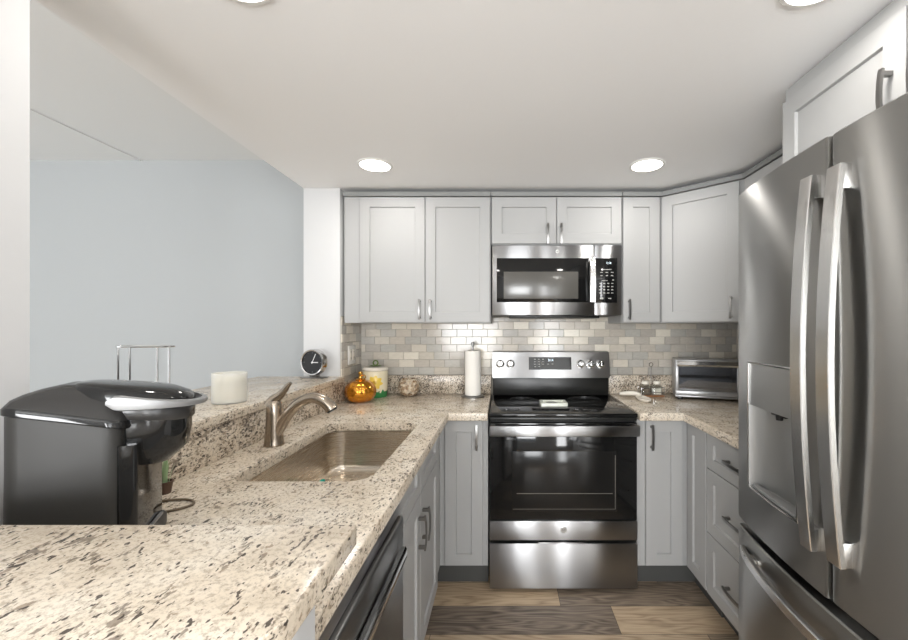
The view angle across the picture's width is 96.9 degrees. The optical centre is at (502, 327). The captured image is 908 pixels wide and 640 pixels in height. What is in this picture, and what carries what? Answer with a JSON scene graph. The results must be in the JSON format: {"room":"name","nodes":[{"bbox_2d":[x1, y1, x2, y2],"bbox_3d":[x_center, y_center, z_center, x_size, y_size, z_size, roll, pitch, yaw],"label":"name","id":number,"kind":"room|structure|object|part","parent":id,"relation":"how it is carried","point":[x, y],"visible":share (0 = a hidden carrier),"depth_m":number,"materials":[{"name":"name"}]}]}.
{"room":"kitchen","nodes":[
{"label":"kitchen","id":0,"kind":"room"},
{"bbox_2d":[0,0,29,524],"bbox_3d":[-1.056,0.268,-0.099,0.213,2.165,1.803,0,0,0],"label":"wall","id":1,"kind":"structure","parent":0,"point":[14,14],"depth_m":0.78,"materials":[{"name":"grey paint"}]},
{"bbox_2d":[30,0,262,159],"bbox_3d":[-1.770,-1.170,-0.465,6.860,0.100,6.470,0,0,0],"label":"ceiling","id":2,"kind":"structure","parent":0,"point":[76,83],"depth_m":2.07,"materials":[{"name":"white paint"}]},
{"bbox_2d":[30,160,492,400],"bbox_3d":[-1.770,0.115,2.720,6.860,2.470,0.100,0,0,0],"label":"wall","id":3,"kind":"structure","parent":0,"point":[204,259],"depth_m":2.67,"materials":[{"name":"grey paint"}]},
{"bbox_2d":[30,109,140,160],"bbox_3d":[-2.416,-1.116,-0.465,0.008,0.008,6.270,0,0,0],"label":"trim","id":4,"kind":"structure","parent":3,"relation":"attached to","point":[30,109],"depth_m":2.29,"materials":[{"name":"white paint"}]},
{"bbox_2d":[341,317,360,375],"bbox_3d":[-0.943,0.111,2.495,0.006,0.352,0.325,0,0,0],"label":"wall tiles","id":5,"kind":"structure","parent":3,"relation":"attached to","point":[348,336],"depth_m":2.47,"materials":[{"name":"tile"}]},
{"bbox_2d":[348,345,354,364],"bbox_3d":[-0.934,0.165,2.475,0.010,0.116,0.116,0,0,0],"label":"wall outlet","id":6,"kind":"object","parent":3,"relation":"attached to","point":[351,349],"visible":1,"depth_m":2.46,"materials":[{"name":"white plastic"}]},
{"bbox_2d":[343,192,491,322],"bbox_3d":[-0.501,-0.411,2.481,0.858,0.763,0.366,0,0,0],"label":"upper cabinet","id":7,"kind":"object","parent":3,"relation":"attached to","point":[410,257],"visible":1,"depth_m":2.34,"materials":[{"name":"grey paint"}]},
{"bbox_3d":[-0.646,-0.399,2.341,0.380,0.728,0.019,0,0,0],"label":"door","id":8,"kind":"part","parent":7,"relation":"part of","materials":[{"name":"grey paint"}]},
{"bbox_3d":[-0.501,-0.780,2.342,0.858,0.025,0.036,0,0,0],"label":"trim","id":9,"kind":"part","parent":7,"relation":"part of","materials":[{"name":"grey paint"}]},
{"bbox_3d":[-0.485,-0.108,2.314,0.012,0.119,0.034,0,0,0],"label":"handle","id":10,"kind":"part","parent":7,"relation":"part of","materials":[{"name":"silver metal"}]},
{"bbox_3d":[-0.422,-0.108,2.314,0.012,0.119,0.034,0,0,0],"label":"handle","id":11,"kind":"part","parent":7,"relation":"part of","materials":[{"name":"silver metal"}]},
{"bbox_3d":[-0.265,-0.399,2.341,0.375,0.728,0.019,0,0,0],"label":"door","id":12,"kind":"part","parent":7,"relation":"part of","materials":[{"name":"grey paint"}]},
{"bbox_2d":[340,316,738,395],"bbox_3d":[0.305,0.188,2.035,2.510,0.525,1.270,0,0,0],"label":"trim","id":13,"kind":"structure","parent":3,"relation":"attached to","point":[354,375],"depth_m":2.67,"materials":[{"name":"beige tile"}]},
{"bbox_2d":[361,317,736,374],"bbox_3d":[0.307,0.120,2.663,2.506,0.380,0.006,0,0,0],"label":"backsplash","id":14,"kind":"structure","parent":3,"relation":"attached to","point":[378,340],"depth_m":2.66,"materials":[{"name":"tile"}]},
{"bbox_2d":[491,192,621,244],"bbox_3d":[0.313,-0.640,2.481,0.762,0.306,0.366,0,0,0],"label":"upper cabinet","id":15,"kind":"object","parent":3,"relation":"attached to","point":[517,218],"visible":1,"depth_m":2.33,"materials":[{"name":"grey paint"}]},
{"bbox_3d":[0.123,-0.627,2.341,0.375,0.271,0.019,0,0,0],"label":"door","id":16,"kind":"part","parent":15,"relation":"part of","materials":[{"name":"grey paint"}]},
{"bbox_3d":[0.260,-0.547,2.314,0.012,0.119,0.034,0,0,0],"label":"handle","id":17,"kind":"part","parent":15,"relation":"part of","materials":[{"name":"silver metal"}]},
{"bbox_3d":[0.313,-0.780,2.342,0.762,0.025,0.036,0,0,0],"label":"trim","id":18,"kind":"part","parent":15,"relation":"part of","materials":[{"name":"grey paint"}]},
{"bbox_2d":[492,245,621,318],"bbox_3d":[0.314,-0.271,2.473,0.756,0.426,0.370,0,0,0],"label":"microwave","id":19,"kind":"object","parent":15,"relation":"attached to","point":[529,281],"visible":1,"depth_m":2.32,"materials":[{"name":"grey metal"}]},
{"bbox_3d":[0.516,-0.278,2.307,0.030,0.257,0.037,0,0,0],"label":"handle","id":20,"kind":"part","parent":19,"relation":"part of","materials":[{"name":"silver metal"}]},
{"bbox_2d":[599,269,612,298],"bbox_3d":[0.602,-0.254,2.323,0.087,0.174,0.001,0,0,0],"label":"keypad","id":21,"kind":"object","parent":19,"relation":"attached to","point":[605,275],"depth_m":2.32,"materials":[{"name":"grey plastic"}]},
{"bbox_3d":[0.612,-0.278,2.340,0.161,0.408,0.030,0,0,0],"label":"control panel","id":22,"kind":"part","parent":19,"relation":"part of","materials":[{"name":"silver metal"}]},
{"bbox_3d":[0.337,-0.547,2.314,0.012,0.119,0.034,0,0,0],"label":"handle","id":23,"kind":"part","parent":15,"relation":"part of","materials":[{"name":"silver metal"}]},
{"bbox_3d":[0.502,-0.627,2.341,0.375,0.271,0.019,0,0,0],"label":"door","id":24,"kind":"part","parent":15,"relation":"part of","materials":[{"name":"grey paint"}]},
{"bbox_2d":[608,192,661,322],"bbox_3d":[0.811,-0.411,2.481,0.227,0.763,0.366,0,0,0],"label":"upper cabinet","id":25,"kind":"object","parent":3,"relation":"attached to","point":[640,211],"visible":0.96,"depth_m":2.33,"materials":[{"name":"grey paint"}]},
{"bbox_3d":[0.733,-0.108,2.314,0.012,0.119,0.034,0,0,0],"label":"handle","id":26,"kind":"part","parent":25,"relation":"part of","materials":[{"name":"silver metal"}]},
{"bbox_3d":[0.807,-0.399,2.341,0.212,0.728,0.019,0,0,0],"label":"door","id":27,"kind":"part","parent":25,"relation":"part of","materials":[{"name":"grey paint"}]},
{"bbox_3d":[0.811,-0.780,2.342,0.227,0.025,0.036,0,0,0],"label":"trim","id":28,"kind":"part","parent":25,"relation":"part of","materials":[{"name":"grey paint"}]},
{"bbox_2d":[660,173,744,322],"bbox_3d":[1.235,-0.411,2.352,0.634,0.763,0.621,0,0,0],"label":"upper cabinet","id":29,"kind":"object","parent":3,"relation":"attached to","point":[699,223],"visible":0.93,"depth_m":2.19,"materials":[{"name":"grey paint"}]},
{"bbox_3d":[1.090,-0.780,2.199,0.432,0.025,0.036,0,0,42],"label":"trim","id":30,"kind":"part","parent":29,"relation":"part of","materials":[{"name":"grey paint"}]},
{"bbox_3d":[1.182,-0.108,2.078,0.012,0.119,0.034,0,0,42],"label":"handle","id":31,"kind":"part","parent":29,"relation":"part of","materials":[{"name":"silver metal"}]},
{"bbox_2d":[292,606,314,639],"bbox_3d":[-0.600,0.831,0.467,0.700,1.038,0.134,0,0,0],"label":"wall","id":32,"kind":"structure","parent":0,"point":[306,631],"depth_m":0.51,"materials":[{"name":"grey paint"}]},
{"bbox_2d":[0,525,355,639],"bbox_3d":[-0.579,0.295,0.462,0.739,0.029,0.223,0,0,0],"label":"countertop","id":33,"kind":"structure","parent":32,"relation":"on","point":[58,582],"depth_m":0.45,"materials":[{"name":"stone"}]},
{"bbox_2d":[304,188,343,375],"bbox_3d":[-1.056,0.268,2.500,0.213,2.165,0.340,0,0,0],"label":"wall column","id":34,"kind":"structure","parent":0,"point":[323,207],"depth_m":2.33,"materials":[{"name":"grey paint"}]},
{"bbox_2d":[36,0,892,197],"bbox_3d":[0.248,-1.040,0.885,2.823,0.450,3.770,0,0,0],"label":"ceiling","id":35,"kind":"structure","parent":0,"point":[456,95],"depth_m":1.31,"materials":[{"name":"white paint"}]},
{"bbox_2d":[233,0,269,4],"bbox_3d":[-0.622,-0.812,0.920,0.174,0.006,0.174,0,0,0],"label":"recessed light","id":36,"kind":"object","parent":35,"relation":"in","point":[250,2],"visible":1,"depth_m":0.99,"materials":[{"name":"white plastic"}]},
{"bbox_2d":[357,158,392,171],"bbox_3d":[-0.640,-0.812,2.000,0.174,0.006,0.174,0,0,0],"label":"recessed light","id":37,"kind":"object","parent":35,"relation":"in","point":[369,164],"visible":1,"depth_m":1.99,"materials":[{"name":"white plastic"}]},
{"bbox_2d":[629,158,665,171],"bbox_3d":[0.720,-0.812,2.000,0.174,0.006,0.174,0,0,0],"label":"recessed light","id":38,"kind":"object","parent":35,"relation":"in","point":[646,164],"visible":1,"depth_m":1.99,"materials":[{"name":"white plastic"}]},
{"bbox_2d":[778,0,825,7],"bbox_3d":[0.742,-0.812,0.930,0.174,0.006,0.174,0,0,0],"label":"recessed light","id":39,"kind":"object","parent":35,"relation":"in","point":[788,3],"visible":1,"depth_m":1.00,"materials":[{"name":"white plastic"}]},
{"bbox_2d":[424,563,738,639],"bbox_3d":[-1.770,1.350,-0.465,6.658,0.001,6.268,0,0,0],"label":"floor","id":40,"kind":"structure","parent":0,"point":[458,608],"depth_m":1.88,"materials":[{"name":"brown wood"}]},
{"bbox_2d":[318,504,406,639],"bbox_3d":[-0.587,0.914,0.819,0.666,0.872,0.558,0,0,0],"label":"dishwasher","id":41,"kind":"object","parent":40,"relation":"on","point":[371,608],"visible":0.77,"depth_m":0.87,"materials":[{"name":"grey metal"}]},
{"bbox_3d":[-0.261,0.595,0.810,0.014,0.034,0.500,0,0,0],"label":"handle","id":42,"kind":"part","parent":41,"relation":"part of","materials":[{"name":"silver metal"}]},
{"bbox_2d":[398,438,437,639],"bbox_3d":[-0.609,0.912,1.500,0.668,0.876,0.796,0,0,0],"label":"base cabinet","id":43,"kind":"object","parent":40,"relation":"on","point":[418,507],"visible":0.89,"depth_m":1.50,"materials":[{"name":"grey paint"}]},
{"bbox_3d":[-0.319,0.546,1.302,0.019,0.137,0.392,0,0,0],"label":"drawer","id":44,"kind":"part","parent":43,"relation":"part of","materials":[{"name":"grey paint"}]},
{"bbox_3d":[-0.319,0.923,1.302,0.019,0.604,0.392,0,0,0],"label":"door","id":45,"kind":"part","parent":43,"relation":"part of","materials":[{"name":"grey paint"}]},
{"bbox_3d":[-0.292,0.750,1.464,0.034,0.129,0.012,0,0,0],"label":"handle","id":46,"kind":"part","parent":43,"relation":"part of","materials":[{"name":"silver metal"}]},
{"bbox_3d":[-0.292,0.750,1.536,0.034,0.129,0.012,0,0,0],"label":"handle","id":47,"kind":"part","parent":43,"relation":"part of","materials":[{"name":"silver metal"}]},
{"bbox_3d":[-0.319,0.546,1.698,0.019,0.137,0.392,0,0,0],"label":"drawer","id":48,"kind":"part","parent":43,"relation":"part of","materials":[{"name":"grey paint"}]},
{"bbox_3d":[-0.319,0.923,1.698,0.019,0.604,0.392,0,0,0],"label":"door","id":49,"kind":"part","parent":43,"relation":"part of","materials":[{"name":"grey paint"}]},
{"bbox_2d":[437,403,490,581],"bbox_3d":[-0.512,0.912,2.284,0.869,0.876,0.763,0,0,0],"label":"base cabinet","id":50,"kind":"object","parent":40,"relation":"on","point":[463,458],"visible":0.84,"depth_m":2.07,"materials":[{"name":"grey paint"}]},
{"bbox_2d":[162,375,490,639],"bbox_3d":[-0.513,0.392,1.597,0.871,0.160,2.122,0,0,0],"label":"countertop","id":51,"kind":"structure","parent":50,"relation":"on","point":[214,469],"depth_m":1.20,"materials":[{"name":"stone"}]},
{"bbox_2d":[0,379,207,524],"bbox_3d":[-0.763,0.267,0.799,0.283,0.329,0.162,0,0,-25],"label":"coffee maker","id":52,"kind":"object","parent":51,"relation":"on","point":[89,452],"visible":0.89,"depth_m":0.73,"materials":[{"name":"grey plastic"}]},
{"bbox_3d":[-0.741,0.132,0.811,0.187,0.058,0.136,0,0,-25],"label":"lid","id":53,"kind":"part","parent":52,"relation":"part of","materials":[{"name":"black plastic"}]},
{"bbox_3d":[-0.698,0.142,0.831,0.137,0.032,0.160,0,0,-25],"label":"lift handle","id":54,"kind":"part","parent":52,"relation":"part of","materials":[{"name":"silver metal"}]},
{"bbox_2d":[150,511,162,524],"bbox_3d":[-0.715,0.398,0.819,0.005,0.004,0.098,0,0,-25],"label":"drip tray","id":55,"kind":"object","parent":52,"relation":"on","point":[156,518],"depth_m":0.84,"materials":[{"name":"silver metal"}]},
{"bbox_2d":[162,460,173,494],"bbox_3d":[-0.884,0.378,1.042,0.049,0.109,0.045,0,0,0],"label":"potted plant","id":56,"kind":"object","parent":51,"relation":"on","point":[167,483],"visible":0.5,"depth_m":1.04,"materials":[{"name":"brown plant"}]},
{"bbox_3d":[-0.885,0.416,1.045,0.039,0.032,0.039,0,0,0],"label":"pot","id":57,"kind":"part","parent":56,"relation":"part of","materials":[{"name":"brown"}]},
{"bbox_2d":[162,498,195,512],"bbox_3d":[-0.825,0.428,0.956,0.148,0.006,0.092,0,0,-28],"label":"power cord","id":58,"kind":"object","parent":51,"relation":"on","point":[175,499],"visible":0.6,"depth_m":0.99,"materials":[{"name":"brown plastic"}]},
{"bbox_2d":[263,382,337,447],"bbox_3d":[-0.744,0.315,1.477,0.271,0.235,0.070,0,0,0],"label":"faucet","id":59,"kind":"object","parent":51,"relation":"on","point":[277,421],"visible":1,"depth_m":1.46,"materials":[{"name":"silver metal"}]},
{"bbox_3d":[-0.829,0.248,1.477,0.102,0.101,0.052,0,0,0],"label":"lever","id":60,"kind":"part","parent":59,"relation":"part of","materials":[{"name":"silver metal"}]},
{"bbox_3d":[-0.733,0.323,1.471,0.249,0.168,0.049,0,0,0],"label":"spout","id":61,"kind":"part","parent":59,"relation":"part of","materials":[{"name":"silver metal"}]},
{"bbox_2d":[248,431,411,480],"bbox_3d":[-0.584,0.566,1.482,0.463,0.182,0.765,0,0,0],"label":"sink","id":62,"kind":"object","parent":51,"relation":"in","point":[337,455],"visible":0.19,"depth_m":1.82,"materials":[{"name":"silver metal"}]},
{"bbox_2d":[344,371,375,402],"bbox_3d":[-0.835,0.343,2.345,0.173,0.179,0.178,0,0,0],"label":"pumpkin","id":63,"kind":"object","parent":51,"relation":"on","point":[359,390],"visible":1,"depth_m":2.29,"materials":[{"name":"orange"}]},
{"bbox_3d":[-0.835,0.280,2.345,0.059,0.053,0.059,0,0,-23],"label":"stem","id":64,"kind":"part","parent":63,"relation":"part of","materials":[{"name":"gold metal"}]},
{"bbox_2d":[362,360,388,397],"bbox_3d":[-0.806,0.317,2.530,0.158,0.230,0.158,0,0,0],"label":"canister","id":65,"kind":"object","parent":51,"relation":"on","point":[377,374],"visible":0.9,"depth_m":2.47,"materials":[{"name":"white ceramic"}]},
{"bbox_3d":[-0.806,0.255,2.530,0.158,0.025,0.158,0,0,0],"label":"lid","id":66,"kind":"part","parent":65,"relation":"part of","materials":[{"name":"white ceramic"}]},
{"bbox_2d":[398,378,419,396],"bbox_3d":[-0.600,0.377,2.553,0.136,0.110,0.136,0,0,0],"label":"bowl","id":67,"kind":"object","parent":51,"relation":"on","point":[408,387],"visible":1,"depth_m":2.50,"materials":[{"name":"beige"}]},
{"bbox_2d":[461,342,484,398],"bbox_3d":[-0.190,0.260,2.520,0.150,0.345,0.150,0,0,0],"label":"paper towel holder","id":68,"kind":"object","parent":51,"relation":"on","point":[472,357],"visible":1,"depth_m":2.48,"materials":[{"name":"white paper"}]},
{"bbox_3d":[-0.202,0.852,2.071,0.196,0.747,0.019,0,0,0],"label":"door","id":69,"kind":"part","parent":50,"relation":"part of","materials":[{"name":"grey paint"}]},
{"bbox_3d":[-0.135,0.560,2.044,0.012,0.129,0.034,0,0,0],"label":"handle","id":70,"kind":"part","parent":50,"relation":"part of","materials":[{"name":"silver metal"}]},
{"bbox_2d":[489,351,639,587],"bbox_3d":[0.309,0.751,2.318,0.758,1.198,0.653,0,0,0],"label":"range","id":71,"kind":"object","parent":40,"relation":"on","point":[563,480],"visible":1,"depth_m":2.04,"materials":[{"name":"grey metal"}]},
{"bbox_3d":[-0.018,0.229,2.555,0.055,0.055,0.040,0,-10,0],"label":"knob","id":72,"kind":"part","parent":71,"relation":"part of","materials":[{"name":"silver metal"}]},
{"bbox_3d":[0.048,0.229,2.555,0.055,0.055,0.040,0,-10,0],"label":"knob","id":73,"kind":"part","parent":71,"relation":"part of","materials":[{"name":"silver metal"}]},
{"bbox_2d":[539,400,567,406],"bbox_3d":[0.285,0.426,2.270,0.150,0.018,0.110,0,0,0],"label":"flat tray","id":74,"kind":"object","parent":71,"relation":"on","point":[544,403],"visible":1,"depth_m":2.21,"materials":[{"name":"white ceramic"}]},
{"bbox_3d":[0.309,0.735,2.060,0.754,0.500,0.030,0,0,0],"label":"oven door","id":75,"kind":"part","parent":71,"relation":"part of","materials":[{"name":"black glass"}]},
{"bbox_3d":[0.309,0.467,2.062,0.754,0.017,0.035,0,0,0],"label":"trim","id":76,"kind":"part","parent":71,"relation":"part of","materials":[{"name":"black plastic"}]},
{"bbox_2d":[489,395,637,417],"bbox_3d":[0.309,0.447,2.317,0.758,0.021,0.565,0,0,0],"label":"cooktop","id":77,"kind":"object","parent":71,"relation":"in","point":[502,406],"depth_m":2.19,"materials":[{"name":"black glass"}]},
{"bbox_3d":[0.309,1.213,2.056,0.754,0.230,0.038,0,0,0],"label":"storage drawer","id":78,"kind":"part","parent":71,"relation":"part of","materials":[{"name":"silver metal"}]},
{"bbox_3d":[0.309,1.033,2.050,0.754,0.098,0.025,0,0,0],"label":"panel","id":79,"kind":"part","parent":71,"relation":"part of","materials":[{"name":"silver metal"}]},
{"bbox_3d":[0.309,0.516,2.002,0.754,0.056,0.020,0,0,0],"label":"handle","id":80,"kind":"part","parent":71,"relation":"part of","materials":[{"name":"silver metal"}]},
{"bbox_3d":[0.498,0.229,2.555,0.055,0.055,0.040,0,-10,0],"label":"knob","id":81,"kind":"part","parent":71,"relation":"part of","materials":[{"name":"silver metal"}]},
{"bbox_3d":[0.562,0.229,2.555,0.055,0.055,0.040,0,-10,0],"label":"knob","id":82,"kind":"part","parent":71,"relation":"part of","materials":[{"name":"silver metal"}]},
{"bbox_3d":[0.628,0.229,2.555,0.055,0.055,0.040,0,-10,0],"label":"knob","id":83,"kind":"part","parent":71,"relation":"part of","materials":[{"name":"silver metal"}]},
{"bbox_2d":[634,419,723,617],"bbox_3d":[1.125,0.912,2.265,0.862,0.876,0.800,0,0,0],"label":"base cabinet","id":84,"kind":"object","parent":40,"relation":"on","point":[672,467],"visible":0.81,"depth_m":2.06,"materials":[{"name":"grey paint"}]},
{"bbox_3d":[0.764,0.560,2.044,0.012,0.129,0.034,0,0,0],"label":"handle","id":85,"kind":"part","parent":84,"relation":"part of","materials":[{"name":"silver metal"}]},
{"bbox_3d":[0.831,0.852,2.071,0.187,0.747,0.019,0,0,0],"label":"door","id":86,"kind":"part","parent":84,"relation":"part of","materials":[{"name":"grey paint"}]},
{"bbox_2d":[609,375,738,448],"bbox_3d":[1.122,0.392,2.017,0.852,0.160,1.283,0,0,0],"label":"countertop","id":87,"kind":"structure","parent":84,"relation":"on","point":[719,418],"depth_m":2.17,"materials":[{"name":"stone"}]},
{"bbox_2d":[619,391,651,402],"bbox_3d":[0.822,0.412,2.412,0.110,0.040,0.234,0,0,-28],"label":"spoon rest","id":88,"kind":"object","parent":87,"relation":"on","point":[639,396],"visible":1,"depth_m":2.45,"materials":[{"name":"white ceramic"}]},
{"bbox_3d":[0.790,0.406,2.482,0.133,0.028,0.045,0,0,16],"label":"handle","id":89,"kind":"part","parent":88,"relation":"part of","materials":[{"name":"white ceramic"}]},
{"bbox_3d":[0.836,0.423,2.385,0.068,0.018,0.190,0,0,0],"label":"dish","id":90,"kind":"part","parent":88,"relation":"part of","materials":[{"name":"white ceramic"}]},
{"bbox_2d":[638,363,664,396],"bbox_3d":[0.938,0.325,2.535,0.148,0.214,0.072,0,0,0],"label":"wire caddy","id":91,"kind":"object","parent":87,"relation":"on","point":[650,395],"visible":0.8,"depth_m":2.50,"materials":[{"name":"silver metal"}]},
{"bbox_2d":[642,381,649,394],"bbox_3d":[0.902,0.378,2.535,0.052,0.087,0.052,0,0,0],"label":"spice shaker","id":92,"kind":"object","parent":91,"relation":"in","point":[643,382],"visible":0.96,"depth_m":2.51,"materials":[{"name":"clear glass"}]},
{"bbox_3d":[0.938,0.398,2.535,0.148,0.052,0.072,0,0,0],"label":"wire frame","id":93,"kind":"part","parent":91,"relation":"part of","materials":[{"name":"silver metal"}]},
{"bbox_2d":[652,381,660,394],"bbox_3d":[0.974,0.378,2.535,0.052,0.087,0.052,0,0,0],"label":"spice shaker","id":94,"kind":"object","parent":91,"relation":"in","point":[654,382],"visible":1,"depth_m":2.52,"materials":[{"name":"clear glass"}]},
{"bbox_2d":[672,357,738,399],"bbox_3d":[1.267,0.312,2.434,0.420,0.240,0.245,0,0,18],"label":"toaster oven","id":95,"kind":"object","parent":87,"relation":"on","point":[715,378],"visible":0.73,"depth_m":2.44,"materials":[{"name":"silver metal"}]},
{"bbox_3d":[1.202,0.213,2.347,0.330,0.034,0.040,0,0,18],"label":"handle","id":96,"kind":"part","parent":95,"relation":"part of","materials":[{"name":"silver metal"}]},
{"bbox_2d":[679,387,736,392],"bbox_3d":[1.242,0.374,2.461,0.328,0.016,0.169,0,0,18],"label":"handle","id":97,"kind":"object","parent":95,"relation":"on","point":[702,389],"depth_m":2.42,"materials":[{"name":"silver metal"}]},
{"bbox_3d":[0.956,0.852,1.962,0.019,0.747,0.185,0,0,0],"label":"door","id":98,"kind":"part","parent":84,"relation":"part of","materials":[{"name":"grey paint"}]},
{"bbox_2d":[707,433,744,636],"bbox_3d":[1.234,0.912,1.617,0.644,0.876,0.490,0,0,0],"label":"base cabinet","id":99,"kind":"object","parent":40,"relation":"on","point":[723,518],"visible":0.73,"depth_m":1.73,"materials":[{"name":"grey paint"}]},
{"bbox_3d":[0.956,1.085,1.616,0.019,0.279,0.484,0,0,0],"label":"drawer","id":100,"kind":"part","parent":99,"relation":"part of","materials":[{"name":"grey paint"}]},
{"bbox_3d":[0.956,0.561,1.616,0.019,0.167,0.484,0,0,0],"label":"drawer","id":101,"kind":"part","parent":99,"relation":"part of","materials":[{"name":"grey paint"}]},
{"bbox_3d":[0.956,0.795,1.616,0.019,0.293,0.484,0,0,0],"label":"drawer","id":102,"kind":"part","parent":99,"relation":"part of","materials":[{"name":"grey paint"}]},
{"bbox_3d":[0.929,1.088,1.617,0.034,0.012,0.129,0,0,0],"label":"handle","id":103,"kind":"part","parent":99,"relation":"part of","materials":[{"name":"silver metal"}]},
{"bbox_3d":[0.929,0.795,1.617,0.034,0.012,0.129,0,0,0],"label":"handle","id":104,"kind":"part","parent":99,"relation":"part of","materials":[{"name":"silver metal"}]},
{"bbox_3d":[0.929,0.560,1.617,0.034,0.012,0.129,0,0,0],"label":"handle","id":105,"kind":"part","parent":99,"relation":"part of","materials":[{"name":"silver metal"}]},
{"bbox_2d":[739,92,907,639],"bbox_3d":[1.127,0.452,0.934,0.842,1.797,0.845,0,0,0],"label":"refrigerator","id":106,"kind":"object","parent":40,"relation":"on","point":[823,235],"visible":1,"depth_m":0.90,"materials":[{"name":"grey metal"}]},
{"bbox_3d":[0.772,0.721,1.237,0.035,0.021,0.040,0,0,0],"label":"handle mount","id":107,"kind":"part","parent":106,"relation":"part of","materials":[{"name":"silver metal"}]},
{"bbox_3d":[0.794,0.176,1.153,0.068,0.131,0.239,0,0,0],"label":"dispenser panel","id":108,"kind":"part","parent":106,"relation":"part of","materials":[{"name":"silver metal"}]},
{"bbox_3d":[0.752,0.721,0.934,0.072,0.026,0.745,0,0,0],"label":"handle","id":109,"kind":"part","parent":106,"relation":"part of","materials":[{"name":"silver metal"}]},
{"bbox_3d":[0.793,0.092,1.145,0.073,1.079,0.425,0,0,0],"label":"door","id":110,"kind":"part","parent":106,"relation":"part of","materials":[{"name":"silver metal"}]},
{"bbox_3d":[0.726,0.084,0.969,0.039,0.896,0.037,0,0,0],"label":"handle","id":111,"kind":"part","parent":106,"relation":"part of","materials":[{"name":"silver metal"}]},
{"bbox_3d":[0.793,0.973,0.934,0.073,0.625,0.845,0,0,0],"label":"freezer drawer","id":112,"kind":"part","parent":106,"relation":"part of","materials":[{"name":"silver metal"}]},
{"bbox_3d":[0.755,-0.337,0.969,0.040,0.055,0.035,0,0,0],"label":"handle mount","id":113,"kind":"part","parent":106,"relation":"part of","materials":[{"name":"silver metal"}]},
{"bbox_3d":[0.755,0.504,0.969,0.040,0.055,0.035,0,0,0],"label":"handle mount","id":114,"kind":"part","parent":106,"relation":"part of","materials":[{"name":"silver metal"}]},
{"bbox_3d":[0.726,0.083,0.887,0.039,0.883,0.038,0,0,0],"label":"handle","id":115,"kind":"part","parent":106,"relation":"part of","materials":[{"name":"silver metal"}]},
{"bbox_3d":[0.755,-0.332,0.887,0.040,0.055,0.036,0,0,0],"label":"handle mount","id":116,"kind":"part","parent":106,"relation":"part of","materials":[{"name":"silver metal"}]},
{"bbox_3d":[0.755,0.496,0.887,0.040,0.055,0.036,0,0,0],"label":"handle mount","id":117,"kind":"part","parent":106,"relation":"part of","materials":[{"name":"silver metal"}]},
{"bbox_3d":[0.793,0.092,0.717,0.073,1.079,0.410,0,0,0],"label":"door","id":118,"kind":"part","parent":106,"relation":"part of","materials":[{"name":"silver metal"}]},
{"bbox_3d":[1.610,0.115,-0.465,0.100,2.470,6.270,0,0,0],"label":"wall","id":119,"kind":"structure","parent":0,"visible":0},
{"bbox_2d":[736,323,738,358],"bbox_3d":[1.553,0.140,2.033,0.006,0.340,1.250,0,0,0],"label":"trim","id":120,"kind":"structure","parent":119,"relation":"attached to","point":[737,324],"depth_m":2.64,"materials":[{"name":"tile"}]},
{"bbox_2d":[743,148,782,189],"bbox_3d":[1.377,-0.411,1.712,0.350,0.763,0.680,0,0,0],"label":"upper cabinet","id":121,"kind":"object","parent":119,"relation":"attached to","point":[754,174],"visible":0.06,"depth_m":1.90,"materials":[{"name":"grey paint"}]},
{"bbox_2d":[783,0,907,163],"bbox_3d":[1.237,-0.645,0.943,0.640,0.330,0.846,0,0,0],"label":"upper cabinet","id":122,"kind":"object","parent":119,"relation":"attached to","point":[868,70],"visible":0.63,"depth_m":1.10,"materials":[{"name":"grey paint"}]},
{"bbox_3d":[0.972,-0.789,0.943,0.016,0.042,0.846,0,0,0],"label":"trim","id":123,"kind":"part","parent":122,"relation":"part of","materials":[{"name":"grey paint"}]},
{"bbox_3d":[0.934,-0.570,0.980,0.034,0.129,0.012,0,0,0],"label":"handle","id":124,"kind":"part","parent":122,"relation":"part of","materials":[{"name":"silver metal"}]},
{"bbox_3d":[0.934,-0.570,0.906,0.034,0.129,0.012,0,0,0],"label":"handle","id":125,"kind":"part","parent":122,"relation":"part of","materials":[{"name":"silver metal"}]},
{"bbox_3d":[-1.056,0.833,1.567,0.213,1.035,1.526,0,0,0],"label":"wall","id":126,"kind":"structure","parent":0,"visible":0},
{"bbox_2d":[191,376,343,433],"bbox_3d":[-1.173,0.297,1.567,0.501,0.033,1.522,0,0,0],"label":"bar ledge","id":127,"kind":"object","parent":126,"relation":"on","point":[207,415],"visible":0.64,"depth_m":1.72,"materials":[{"name":"stone"}]},
{"bbox_2d":[115,345,175,382],"bbox_3d":[-1.072,0.167,1.200,0.172,0.229,0.068,0,0,0],"label":"wire rack","id":128,"kind":"object","parent":127,"relation":"on","point":[129,347],"visible":0.48,"depth_m":1.20,"materials":[{"name":"silver metal"}]},
{"bbox_2d":[211,371,247,404],"bbox_3d":[-1.035,0.225,1.515,0.114,0.112,0.114,0,0,0],"label":"candle","id":129,"kind":"object","parent":127,"relation":"on","point":[228,387],"visible":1,"depth_m":1.47,"materials":[{"name":"white wax"}]},
{"bbox_2d":[300,349,327,378],"bbox_3d":[-1.067,0.200,2.260,0.148,0.162,0.060,0,0,13],"label":"clock","id":130,"kind":"object","parent":127,"relation":"on","point":[313,361],"visible":1,"depth_m":2.25,"materials":[{"name":"silver metal"}]}
]}

